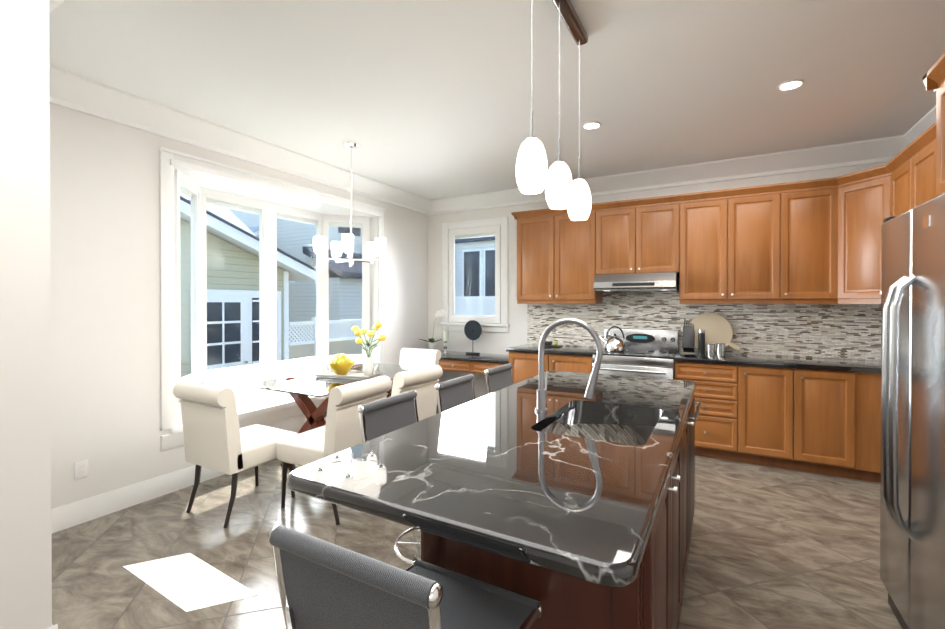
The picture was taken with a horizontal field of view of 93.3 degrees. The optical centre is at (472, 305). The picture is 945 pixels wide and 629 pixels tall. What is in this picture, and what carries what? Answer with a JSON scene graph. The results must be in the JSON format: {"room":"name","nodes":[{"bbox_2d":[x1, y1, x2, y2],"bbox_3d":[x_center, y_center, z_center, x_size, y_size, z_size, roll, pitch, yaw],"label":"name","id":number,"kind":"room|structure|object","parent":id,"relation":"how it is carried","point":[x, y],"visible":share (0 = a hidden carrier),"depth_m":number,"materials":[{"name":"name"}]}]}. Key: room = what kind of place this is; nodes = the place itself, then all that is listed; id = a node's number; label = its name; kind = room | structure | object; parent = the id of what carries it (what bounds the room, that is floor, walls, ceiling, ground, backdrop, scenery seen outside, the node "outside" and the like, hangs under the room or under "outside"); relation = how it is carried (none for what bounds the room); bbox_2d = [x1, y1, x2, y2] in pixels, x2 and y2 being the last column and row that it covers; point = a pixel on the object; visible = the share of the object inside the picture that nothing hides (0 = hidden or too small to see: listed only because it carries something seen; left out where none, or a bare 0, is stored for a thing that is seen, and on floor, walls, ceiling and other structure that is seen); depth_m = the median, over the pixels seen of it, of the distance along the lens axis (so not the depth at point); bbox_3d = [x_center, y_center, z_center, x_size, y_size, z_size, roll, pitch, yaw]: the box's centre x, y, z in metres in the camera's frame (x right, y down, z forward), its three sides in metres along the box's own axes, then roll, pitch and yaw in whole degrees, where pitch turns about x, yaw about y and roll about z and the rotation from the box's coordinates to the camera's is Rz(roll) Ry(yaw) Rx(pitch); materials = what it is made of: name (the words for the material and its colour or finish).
{"room":"dining room and kitchen","nodes":[
{"label":"dining room and kitchen","id":0,"kind":"room"},
{"bbox_2d":[0,0,51,628],"bbox_3d":[-2.458,0.008,0.454,0.120,2.820,3.050,0,0,29],"label":"wall","id":1,"kind":"structure","parent":0,"point":[25,478],"depth_m":1.69,"materials":[{"name":"white paint"}]},
{"bbox_2d":[47,624,57,628],"bbox_3d":[-2.388,1.346,0.448,0.016,0.145,3.036,0,0,29],"label":"baseboard","id":2,"kind":"structure","parent":1,"relation":"attached to","point":[55,626],"depth_m":1.76,"materials":[{"name":"white wood"}]},
{"bbox_2d":[49,0,60,12],"bbox_3d":[-2.123,-1.325,2.097,1.110,0.170,0.155,0,0,29],"label":"crown molding","id":3,"kind":"structure","parent":1,"relation":"attached to","point":[53,4],"depth_m":2.03,"materials":[{"name":"white paint"}]},
{"bbox_2d":[50,103,427,508],"bbox_3d":[-1.764,-0.011,4.365,0.120,2.820,4.690,0,0,29],"label":"wall","id":4,"kind":"structure","parent":0,"point":[105,279],"depth_m":3.05,"materials":[{"name":"white paint"}]},
{"bbox_2d":[75,459,87,479],"bbox_3d":[-2.525,1.061,2.883,0.008,0.110,0.070,0,0,29],"label":"electrical outlet plate","id":5,"kind":"object","parent":4,"relation":"attached to","point":[81,469],"visible":1,"depth_m":2.88,"materials":[{"name":"white plastic"}]},
{"bbox_2d":[51,465,224,532],"bbox_3d":[-1.842,1.328,4.094,0.016,0.145,3.890,0,0,29],"label":"baseboard","id":6,"kind":"structure","parent":4,"relation":"attached to","point":[80,512],"depth_m":3.08,"materials":[{"name":"white"}]},
{"bbox_2d":[49,65,432,213],"bbox_3d":[-1.688,-1.335,4.213,0.155,0.170,4.270,0,0,29],"label":"crown molding","id":7,"kind":"structure","parent":4,"relation":"attached to","point":[72,91],"depth_m":3.47,"materials":[{"name":"white"}]},
{"bbox_2d":[160,159,381,450],"bbox_3d":[-1.935,-0.009,4.496,0.635,2.165,2.470,0,0,29],"label":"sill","id":8,"kind":"structure","parent":4,"relation":"attached to","point":[269,409],"depth_m":4.09,"materials":[{"name":"white"}]},
{"bbox_2d":[159,147,384,430],"bbox_3d":[-1.736,-0.123,4.384,0.150,2.085,2.480,0,0,29],"label":"window frame","id":9,"kind":"structure","parent":4,"relation":"attached to","point":[167,328],"depth_m":3.34,"materials":[{"name":"white wood"}]},
{"bbox_2d":[174,170,369,423],"bbox_3d":[-1.949,-0.066,4.503,0.482,1.970,2.250,0,0,29],"label":"window frames","id":10,"kind":"structure","parent":4,"relation":"in","point":[268,367],"depth_m":4.51,"materials":[{"name":"white painted wood"}]},
{"bbox_2d":[52,405,901,628],"bbox_3d":[-0.244,1.436,1.769,5.320,0.052,7.740,0,0,29],"label":"floor","id":11,"kind":"structure","parent":0,"point":[774,548],"depth_m":2.53,"materials":[{"name":"tile"}]},
{"bbox_2d":[173,381,297,527],"bbox_3d":[-1.629,0.963,3.121,0.504,0.892,0.616,0,0,29],"label":"dining chair","id":12,"kind":"object","parent":11,"relation":"on","point":[217,437],"visible":0.88,"depth_m":2.90,"materials":[{"name":"fabric"}]},
{"bbox_2d":[243,363,423,467],"bbox_3d":[-1.105,1.022,4.052,0.900,0.792,1.520,0,0,29],"label":"dining table","id":13,"kind":"object","parent":11,"relation":"on","point":[300,389],"visible":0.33,"depth_m":3.69,"materials":[{"name":"clear glass"}]},
{"bbox_2d":[315,363,384,379],"bbox_3d":[-1.086,0.583,3.982,0.544,0.112,0.280,0,0,17],"label":"tray","id":14,"kind":"object","parent":13,"relation":"on","point":[355,375],"visible":0.9,"depth_m":3.91,"materials":[{"name":"grey metal"}]},
{"bbox_2d":[327,353,354,374],"bbox_3d":[-1.182,0.529,4.011,0.236,0.191,0.236,0,0,29],"label":"fruit bowl","id":15,"kind":"object","parent":14,"relation":"on","point":[340,364],"visible":1,"depth_m":3.95,"materials":[{"name":"yellow"}]},
{"bbox_2d":[352,322,385,375],"bbox_3d":[-0.952,0.386,3.993,0.348,0.476,0.362,0,0,29],"label":"flower vase","id":16,"kind":"object","parent":14,"relation":"on","point":[368,369],"visible":1,"depth_m":3.95,"materials":[{"name":"white ceramic"}]},
{"bbox_2d":[277,376,391,524],"bbox_3d":[-0.971,0.963,3.152,0.616,0.892,0.504,0,0,27],"label":"dining chair","id":17,"kind":"object","parent":11,"relation":"on","point":[340,431],"visible":0.65,"depth_m":2.95,"materials":[{"name":"fabric"}]},
{"bbox_2d":[358,390,420,564],"bbox_3d":[-0.201,0.939,2.143,0.644,0.942,0.582,0,0,29],"label":"stool","id":18,"kind":"object","parent":11,"relation":"on","point":[381,417],"visible":0.19,"depth_m":2.21,"materials":[{"name":"grey leather"}]},
{"bbox_2d":[268,525,543,628],"bbox_3d":[-0.118,0.944,1.081,0.582,0.942,0.644,0,0,29],"label":"stool","id":19,"kind":"object","parent":11,"relation":"on","point":[323,584],"visible":0.98,"depth_m":0.90,"materials":[{"name":"black leather"}]},
{"bbox_2d":[391,365,442,420],"bbox_3d":[-0.644,0.961,3.734,0.616,0.892,0.504,0,0,31],"label":"dining chair","id":20,"kind":"object","parent":11,"relation":"on","point":[422,382],"visible":0.25,"depth_m":3.62,"materials":[{"name":"fabric"}]},
{"bbox_2d":[399,348,440,366],"bbox_3d":[-0.724,0.955,4.936,0.504,0.892,0.616,0,0,29],"label":"dining chair","id":21,"kind":"object","parent":11,"relation":"on","point":[419,357],"visible":0.1,"depth_m":5.09,"materials":[{"name":"fabric"}]},
{"bbox_2d":[435,374,475,412],"bbox_3d":[0.113,0.936,2.701,0.644,0.942,0.582,0,0,29],"label":"stool","id":22,"kind":"object","parent":11,"relation":"on","point":[453,393],"visible":0.19,"depth_m":2.78,"materials":[{"name":"grey leather"}]},
{"bbox_2d":[439,351,508,373],"bbox_3d":[-0.109,1.012,5.662,1.489,0.762,0.566,0,0,29],"label":"desk","id":23,"kind":"object","parent":11,"relation":"on","point":[480,363],"visible":0.4,"depth_m":5.38,"materials":[{"name":"brown wood"}]},
{"bbox_2d":[420,309,445,349],"bbox_3d":[-0.515,0.340,5.990,0.398,0.577,0.264,0,0,29],"label":"orchid","id":24,"kind":"object","parent":23,"relation":"on","point":[432,345],"visible":0.94,"depth_m":5.95,"materials":[{"name":"white plant"}]},
{"bbox_2d":[441,328,448,352],"bbox_3d":[-0.356,0.457,5.853,0.110,0.345,0.110,0,0,29],"label":"candle holder","id":25,"kind":"object","parent":23,"relation":"on","point":[445,335],"visible":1,"depth_m":5.83,"materials":[{"name":"silver metal"}]},
{"bbox_2d":[464,320,481,354],"bbox_3d":[0.005,0.411,5.719,0.258,0.439,0.056,0,0,29],"label":"medallion","id":26,"kind":"object","parent":23,"relation":"on","point":[472,329],"visible":1,"depth_m":5.71,"materials":[{"name":"black plastic"}]},
{"bbox_2d":[484,363,513,393],"bbox_3d":[0.421,0.934,3.250,0.644,0.942,0.582,0,0,29],"label":"stool","id":27,"kind":"object","parent":11,"relation":"on","point":[499,377],"visible":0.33,"depth_m":3.33,"materials":[{"name":"grey leather"}]},
{"bbox_2d":[509,352,592,383],"bbox_3d":[0.960,0.959,5.033,0.939,0.876,0.615,0,0,29],"label":"base cabinet","id":28,"kind":"object","parent":11,"relation":"on","point":[525,365],"depth_m":4.78,"materials":[{"name":"brown wood"}]},
{"bbox_2d":[421,390,700,628],"bbox_3d":[0.641,0.975,2.148,0.749,0.869,2.030,0,0,29],"label":"kitchen island","id":29,"kind":"object","parent":11,"relation":"on","point":[658,599],"depth_m":1.31,"materials":[{"name":"brown wood"}]},
{"bbox_2d":[287,374,695,601],"bbox_3d":[0.437,0.517,2.099,1.000,0.045,2.350,0,0,29],"label":"island countertop","id":30,"kind":"structure","parent":29,"relation":"on","point":[574,491],"depth_m":1.31,"materials":[{"name":"black stone"}]},
{"bbox_2d":[531,318,602,413],"bbox_3d":[0.442,0.277,2.044,0.311,0.437,0.101,0,0,29],"label":"faucet","id":31,"kind":"object","parent":30,"relation":"on","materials":[{"name":"silver metal"}]},
{"bbox_2d":[592,328,678,379],"bbox_3d":[1.675,0.816,4.569,0.758,1.105,0.683,0,0,29],"label":"stove","id":32,"kind":"object","parent":11,"relation":"on","point":[650,353],"visible":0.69,"depth_m":4.45,"materials":[{"name":"silver metal"}]},
{"bbox_2d":[599,326,625,352],"bbox_3d":[1.437,0.346,4.593,0.275,0.265,0.216,0,0,29],"label":"kettle","id":33,"kind":"object","parent":32,"relation":"on","point":[615,344],"visible":0.96,"depth_m":4.51,"materials":[{"name":"silver metal"}]},
{"bbox_2d":[674,361,740,461],"bbox_3d":[2.254,0.962,4.306,0.510,0.876,0.615,0,0,29],"label":"base cabinet","id":34,"kind":"object","parent":11,"relation":"on","point":[718,386],"depth_m":4.00,"materials":[{"name":"brown wood"}]},
{"bbox_2d":[741,365,796,469],"bbox_3d":[2.651,0.963,4.083,0.400,0.876,0.615,0,0,29],"label":"base cabinet","id":35,"kind":"object","parent":11,"relation":"on","point":[768,394],"depth_m":3.81,"materials":[{"name":"brown wood"}]},
{"bbox_2d":[797,369,856,478],"bbox_3d":[2.998,0.964,3.888,0.396,0.876,0.615,0,0,29],"label":"base cabinet","id":36,"kind":"object","parent":11,"relation":"on","point":[825,422],"depth_m":3.62,"materials":[{"name":"brown wood"}]},
{"bbox_2d":[857,372,880,482],"bbox_3d":[3.410,0.965,3.657,0.549,0.876,0.615,0,0,29],"label":"base cabinet","id":37,"kind":"object","parent":11,"relation":"on","point":[868,384],"depth_m":3.50,"materials":[{"name":"brown wood"}]},
{"bbox_2d":[880,193,944,628],"bbox_3d":[2.024,0.504,1.552,0.856,1.818,0.940,0,0,29],"label":"fridge","id":38,"kind":"object","parent":11,"relation":"on","point":[912,516],"visible":1,"depth_m":1.75,"materials":[{"name":"grey metal"}]},
{"bbox_2d":[49,0,944,199],"bbox_3d":[-0.244,-1.458,1.755,5.320,0.100,7.740,0,0,29],"label":"ceiling","id":39,"kind":"structure","parent":0,"point":[429,99],"depth_m":2.73,"materials":[{"name":"white paint"}]},
{"bbox_2d":[313,142,385,266],"bbox_3d":[-1.061,-0.878,3.964,0.613,1.081,0.594,0,0,29],"label":"chandelier","id":40,"kind":"object","parent":39,"relation":"hanging from","point":[373,249],"visible":1,"depth_m":3.88,"materials":[{"name":"silver metal"}]},
{"bbox_2d":[527,0,587,178],"bbox_3d":[0.295,-1.019,1.839,0.064,0.780,1.170,0,0,29],"label":"rail","id":41,"kind":"object","parent":39,"relation":"hanging from","point":[570,17],"visible":0.77,"depth_m":2.10,"materials":[{"name":"brown metal"}]},
{"bbox_2d":[516,138,591,220],"bbox_3d":[0.388,-0.539,2.007,0.124,0.200,0.774,0,0,29],"label":"shade","id":42,"kind":"object","parent":41,"relation":"hanging from","point":[534,175],"visible":1,"depth_m":1.96,"materials":[{"name":"white glass"}]},
{"bbox_2d":[582,122,600,129],"bbox_3d":[0.938,-1.413,3.512,0.139,0.016,0.139,0,0,-16],"label":"recessed light","id":43,"kind":"object","parent":39,"relation":"in","point":[589,125],"depth_m":3.51,"materials":[{"name":"white"}]},
{"bbox_2d":[778,79,803,90],"bbox_3d":[2.039,-1.410,2.859,0.139,0.016,0.139,0,0,-16],"label":"recessed light","id":44,"kind":"object","parent":39,"relation":"in","point":[790,84],"depth_m":2.85,"materials":[{"name":"white"}]},
{"bbox_2d":[428,162,887,404],"bbox_3d":[1.674,-0.014,5.055,5.200,2.820,0.120,0,0,29],"label":"wall","id":45,"kind":"structure","parent":0,"point":[491,342],"depth_m":5.67,"materials":[{"name":"white paint"}]},
{"bbox_2d":[440,216,509,332],"bbox_3d":[0.040,-0.386,5.942,1.030,1.475,0.170,0,0,29],"label":"window","id":46,"kind":"structure","parent":45,"relation":"in","point":[503,326],"depth_m":5.87,"materials":[{"name":"white"}]},
{"bbox_2d":[515,208,554,299],"bbox_3d":[0.796,-0.570,5.266,0.460,1.030,0.332,0,0,29],"label":"upper cabinet","id":47,"kind":"object","parent":45,"relation":"attached to","point":[535,228],"depth_m":5.11,"materials":[{"name":"brown wood"}]},
{"bbox_2d":[555,204,602,299],"bbox_3d":[1.197,-0.569,5.041,0.460,1.030,0.332,0,0,29],"label":"upper cabinet","id":48,"kind":"object","parent":45,"relation":"attached to","point":[574,240],"depth_m":4.90,"materials":[{"name":"brown wood"}]},
{"bbox_2d":[595,200,634,274],"bbox_3d":[1.576,-0.703,4.827,0.410,0.760,0.332,0,0,29],"label":"upper cabinet","id":49,"kind":"object","parent":45,"relation":"attached to","point":[614,220],"depth_m":4.68,"materials":[{"name":"brown wood"}]},
{"bbox_2d":[635,194,682,273],"bbox_3d":[1.934,-0.702,4.626,0.410,0.760,0.332,0,0,29],"label":"upper cabinet","id":50,"kind":"object","parent":45,"relation":"attached to","point":[656,218],"depth_m":4.48,"materials":[{"name":"brown wood"}]},
{"bbox_2d":[594,272,679,291],"bbox_3d":[1.718,-0.234,4.662,0.780,0.172,0.486,0,0,29],"label":"range hood","id":51,"kind":"object","parent":50,"relation":"attached to","point":[668,281],"visible":1,"depth_m":4.47,"materials":[{"name":"silver metal"}]},
{"bbox_2d":[425,136,900,214],"bbox_3d":[1.485,-1.339,4.998,4.920,0.170,0.155,0,0,29],"label":"crown molding","id":52,"kind":"structure","parent":45,"relation":"attached to","point":[879,150],"depth_m":4.46,"materials":[{"name":"white"}]},
{"bbox_2d":[506,344,880,373],"bbox_3d":[2.088,0.504,4.389,3.576,0.039,0.631,0,0,29],"label":"countertop","id":53,"kind":"structure","parent":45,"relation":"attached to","point":[846,365],"depth_m":3.98,"materials":[{"name":"black stone"}]},
{"bbox_2d":[544,341,562,347],"bbox_3d":[0.903,0.448,5.134,0.240,0.063,0.140,0,0,29],"label":"tray","id":54,"kind":"object","parent":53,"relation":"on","point":[549,344],"visible":0.83,"depth_m":5.10,"materials":[{"name":"black plastic"}]},
{"bbox_2d":[682,319,694,352],"bbox_3d":[2.140,0.305,4.416,0.100,0.331,0.226,0,0,29],"label":"knife block","id":55,"kind":"object","parent":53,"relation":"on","point":[688,343],"visible":1,"depth_m":4.36,"materials":[{"name":"black plastic"}]},
{"bbox_2d":[698,330,724,356],"bbox_3d":[2.278,0.362,4.258,0.229,0.244,0.124,0,0,29],"label":"canisters","id":56,"kind":"object","parent":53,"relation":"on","point":[720,349],"visible":1,"depth_m":4.22,"materials":[{"name":"silver metal"}]},
{"bbox_2d":[690,313,739,351],"bbox_3d":[2.410,0.275,4.465,0.466,0.397,0.099,0,0,29],"label":"cutting board","id":57,"kind":"object","parent":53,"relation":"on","point":[716,327],"visible":0.77,"depth_m":4.46,"materials":[{"name":"beige wood"}]},
{"bbox_2d":[527,290,880,360],"bbox_3d":[2.241,0.070,4.659,3.576,0.824,0.010,0,0,29],"label":"backsplash","id":58,"kind":"structure","parent":45,"relation":"attached to","point":[845,331],"depth_m":4.39,"materials":[{"name":"tile"}]},
{"bbox_2d":[679,189,730,299],"bbox_3d":[2.291,-0.566,4.426,0.410,1.030,0.332,0,0,29],"label":"upper cabinet","id":59,"kind":"object","parent":45,"relation":"attached to","point":[705,218],"depth_m":4.27,"materials":[{"name":"brown wood"}]},
{"bbox_2d":[731,183,782,299],"bbox_3d":[2.649,-0.565,4.225,0.410,1.030,0.332,0,0,29],"label":"upper cabinet","id":60,"kind":"object","parent":45,"relation":"attached to","point":[756,211],"depth_m":4.07,"materials":[{"name":"brown wood"}]},
{"bbox_2d":[783,177,834,299],"bbox_3d":[3.007,-0.564,4.024,0.411,1.030,0.332,0,0,29],"label":"upper cabinet","id":61,"kind":"object","parent":45,"relation":"attached to","point":[816,241],"depth_m":3.88,"materials":[{"name":"brown wood"}]},
{"bbox_2d":[901,105,935,150],"bbox_3d":[1.902,-1.317,0.550,0.155,0.170,7.500,0,0,29],"label":"crown molding","id":62,"kind":"structure","parent":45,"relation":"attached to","point":[929,119],"depth_m":3.48,"materials":[{"name":"white"}]},
{"label":"outside","id":63,"kind":"structure","parent":0,"visible":0},
{"bbox_3d":[-2.814,2.022,10.040,75.000,0.200,75.000,0,0,29],"label":"ground","id":64,"kind":"structure","parent":63,"visible":0},
{"bbox_2d":[180,197,315,377],"bbox_3d":[-7.228,-0.054,6.603,5.460,3.985,7.900,0,0,29],"label":"house","id":65,"kind":"structure","parent":64,"relation":"on","point":[229,236],"depth_m":7.47,"materials":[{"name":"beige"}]},
{"bbox_2d":[180,195,294,281],"bbox_3d":[-9.634,-1.581,5.539,6.500,7.050,12.500,0,0,29],"label":"roof","id":66,"kind":"structure","parent":65,"relation":"attached to","point":[226,213],"depth_m":10.10,"materials":[{"name":"white"}]},
{"bbox_2d":[248,226,258,236],"bbox_3d":[-8.434,-0.762,16.969,5.400,5.302,6.000,0,0,29],"label":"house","id":67,"kind":"structure","parent":64,"relation":"on","point":[254,230],"depth_m":14.36,"materials":[{"name":"white"}]},
{"bbox_2d":[229,209,361,341],"bbox_3d":[-5.079,-2.790,17.828,7.800,9.350,8.000,0,0,29],"label":"house","id":68,"kind":"structure","parent":64,"relation":"on","point":[307,298],"depth_m":13.63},
{"bbox_2d":[289,317,361,359],"bbox_3d":[-2.048,1.081,11.185,0.110,1.670,6.045,0,0,29],"label":"fence","id":69,"kind":"object","parent":64,"relation":"on","point":[311,346],"depth_m":9.42,"materials":[{"name":"beige wood"}]},
{"bbox_2d":[455,296,494,314],"bbox_3d":[2.886,0.821,9.258,10.300,2.210,0.110,0,0,29],"label":"fence","id":70,"kind":"object","parent":64,"relation":"on","point":[474,298],"depth_m":10.83,"materials":[{"name":"beige wood"}]},
{"bbox_2d":[455,236,494,314],"bbox_3d":[3.997,-2.677,14.995,11.800,9.150,6.450,0,0,29],"label":"house","id":71,"kind":"structure","parent":64,"relation":"on","point":[473,288],"depth_m":13.65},
{"bbox_3d":[2.023,0.008,0.489,0.120,2.820,7.740,0,0,29],"label":"wall","id":72,"kind":"structure","parent":0,"visible":0},
{"bbox_2d":[827,300,880,303],"bbox_3d":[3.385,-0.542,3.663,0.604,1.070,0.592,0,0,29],"label":"trim","id":73,"kind":"structure","parent":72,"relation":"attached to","point":[828,301],"depth_m":3.68,"materials":[{"name":"brown wood"}]},
{"bbox_2d":[835,164,886,299],"bbox_3d":[3.159,-0.564,3.603,0.287,1.026,0.287,0,0,29],"label":"upper cabinet","id":74,"kind":"object","parent":72,"relation":"attached to","point":[861,196],"depth_m":3.62,"materials":[{"name":"brown wood"}]},
{"bbox_2d":[887,148,906,217],"bbox_3d":[3.247,-0.560,3.151,0.345,1.030,0.435,0,0,29],"label":"upper cabinet","id":75,"kind":"object","parent":72,"relation":"attached to","point":[897,168],"depth_m":3.28,"materials":[{"name":"brown wood"}]},
{"bbox_2d":[907,128,930,210],"bbox_3d":[3.034,-0.558,2.772,0.345,1.030,0.436,0,0,29],"label":"upper cabinet","id":76,"kind":"object","parent":72,"relation":"attached to","point":[919,151],"depth_m":2.91,"materials":[{"name":"brown wood"}]},
{"bbox_2d":[931,52,944,198],"bbox_3d":[2.267,-0.778,1.681,0.615,0.580,0.475,0,0,29],"label":"upper cabinet","id":77,"kind":"object","parent":72,"relation":"attached to","point":[937,73],"depth_m":2.00,"materials":[{"name":"brown wood"}]}
]}

